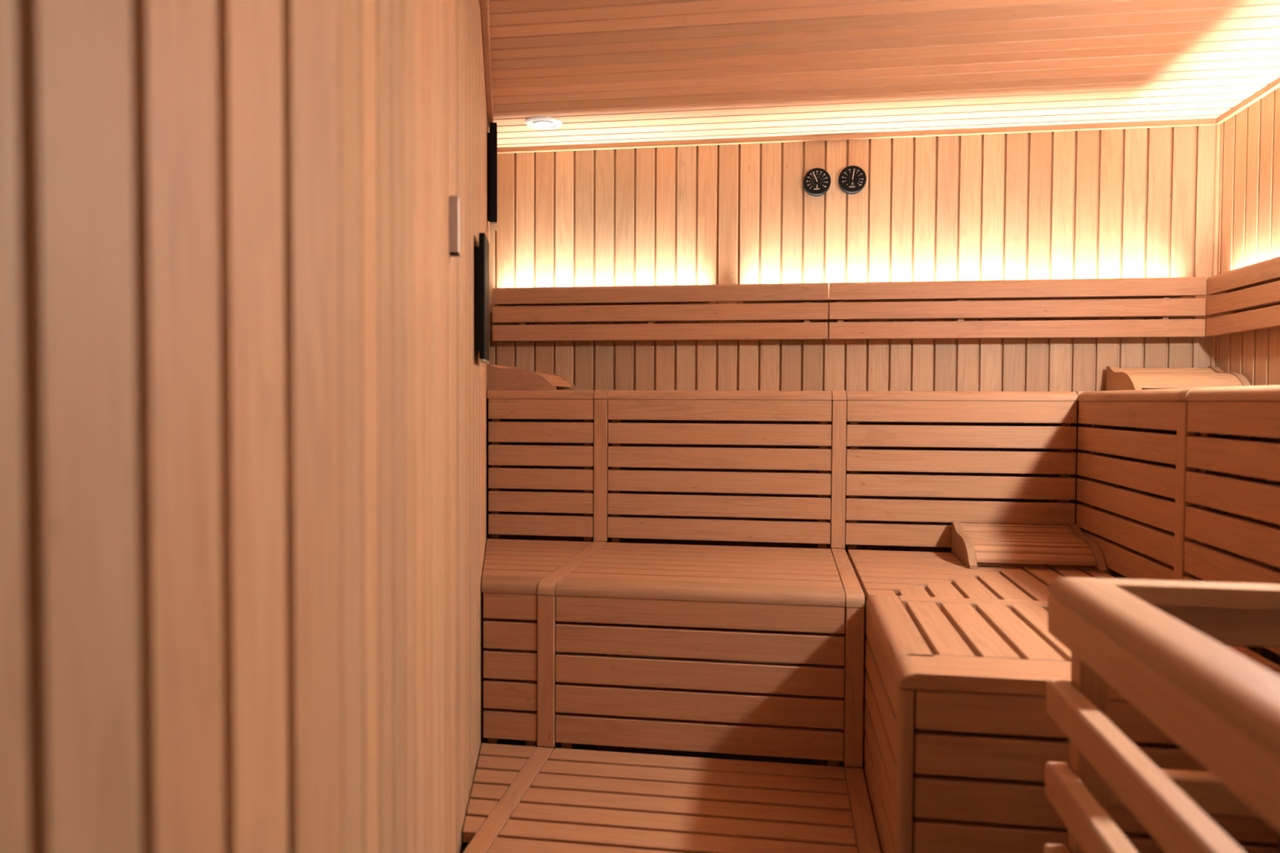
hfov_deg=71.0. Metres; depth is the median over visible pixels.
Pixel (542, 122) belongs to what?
ceiling vent
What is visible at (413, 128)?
wall
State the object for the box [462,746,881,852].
platform
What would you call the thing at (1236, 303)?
backrest
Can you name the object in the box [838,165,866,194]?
hygrometer
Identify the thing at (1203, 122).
trim
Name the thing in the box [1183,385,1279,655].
bench
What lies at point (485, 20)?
trim
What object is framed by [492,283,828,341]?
backrest
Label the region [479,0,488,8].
trim
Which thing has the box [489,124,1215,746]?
wall
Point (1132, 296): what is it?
led strip
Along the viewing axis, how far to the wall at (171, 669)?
0.56 m
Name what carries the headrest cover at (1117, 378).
on the deck
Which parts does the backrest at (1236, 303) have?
led strip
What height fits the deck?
1.293 m
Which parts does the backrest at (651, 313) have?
led strip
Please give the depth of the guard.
1.06 m
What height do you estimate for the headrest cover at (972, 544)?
0.094 m
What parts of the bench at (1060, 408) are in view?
panel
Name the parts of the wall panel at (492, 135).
panel, trim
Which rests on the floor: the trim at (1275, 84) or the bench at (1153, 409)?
the bench at (1153, 409)
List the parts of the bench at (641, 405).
cover strip, panel, cover strip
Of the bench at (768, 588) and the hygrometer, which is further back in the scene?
the hygrometer
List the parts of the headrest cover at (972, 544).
panel, panel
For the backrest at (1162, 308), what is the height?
0.205 m
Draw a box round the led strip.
[742,296,1181,302]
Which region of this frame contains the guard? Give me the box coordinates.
[1044,577,1279,852]
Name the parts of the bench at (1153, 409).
panel, cover strip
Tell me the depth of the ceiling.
2.61 m
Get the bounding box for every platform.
[462,742,537,842]
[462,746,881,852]
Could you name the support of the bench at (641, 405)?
on the floor
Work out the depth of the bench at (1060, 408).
2.69 m
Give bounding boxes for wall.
[0,0,342,852]
[337,0,489,852]
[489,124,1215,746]
[1215,87,1279,666]
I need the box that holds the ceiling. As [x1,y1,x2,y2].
[488,0,1279,147]
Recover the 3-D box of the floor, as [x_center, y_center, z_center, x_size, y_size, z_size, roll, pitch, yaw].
[0.292,1.262,1.053,2.874,0.060,4.900,1,2,9]
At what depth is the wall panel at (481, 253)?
2.04 m
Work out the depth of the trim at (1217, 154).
3.12 m
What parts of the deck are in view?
slatted seat, leg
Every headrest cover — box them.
[486,364,578,390]
[951,521,1107,573]
[1106,366,1251,391]
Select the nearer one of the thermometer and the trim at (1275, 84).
the trim at (1275, 84)
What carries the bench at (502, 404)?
on the floor
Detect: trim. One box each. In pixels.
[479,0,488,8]
[480,0,493,132]
[497,118,1221,153]
[1210,124,1220,366]
[1216,76,1279,124]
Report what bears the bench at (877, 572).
on the floor
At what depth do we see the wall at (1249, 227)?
2.89 m
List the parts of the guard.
corner post, rail, rail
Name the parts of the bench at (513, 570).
panel, slatted seat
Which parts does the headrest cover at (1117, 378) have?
panel, panel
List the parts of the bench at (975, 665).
panel, corner post, slatted seat, panel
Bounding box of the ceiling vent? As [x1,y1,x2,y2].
[524,115,562,129]
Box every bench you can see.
[481,538,592,746]
[487,390,595,750]
[537,541,864,768]
[593,390,846,766]
[844,391,1077,767]
[848,549,1145,834]
[863,595,1279,852]
[1075,386,1200,746]
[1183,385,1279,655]
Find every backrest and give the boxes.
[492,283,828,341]
[828,276,1206,339]
[1205,256,1279,337]
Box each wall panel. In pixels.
[474,232,488,364]
[487,122,497,231]
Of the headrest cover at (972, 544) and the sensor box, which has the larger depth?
the headrest cover at (972, 544)
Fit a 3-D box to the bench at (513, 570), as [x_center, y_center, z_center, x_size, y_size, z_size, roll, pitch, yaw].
[-0.377,0.780,2.576,0.350,0.809,0.660,1,2,9]
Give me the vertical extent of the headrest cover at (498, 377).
0.094 m
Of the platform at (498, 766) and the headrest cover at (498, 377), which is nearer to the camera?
the platform at (498, 766)
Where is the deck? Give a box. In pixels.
[1075,391,1200,577]
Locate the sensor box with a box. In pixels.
[448,195,460,256]
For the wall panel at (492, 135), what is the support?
attached to the wall at (413, 128)
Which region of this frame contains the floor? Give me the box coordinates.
[501,737,1269,844]
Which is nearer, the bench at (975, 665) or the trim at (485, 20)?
the bench at (975, 665)
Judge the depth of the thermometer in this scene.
3.31 m
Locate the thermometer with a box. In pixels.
[803,168,831,196]
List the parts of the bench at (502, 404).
panel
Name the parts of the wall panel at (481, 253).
panel, trim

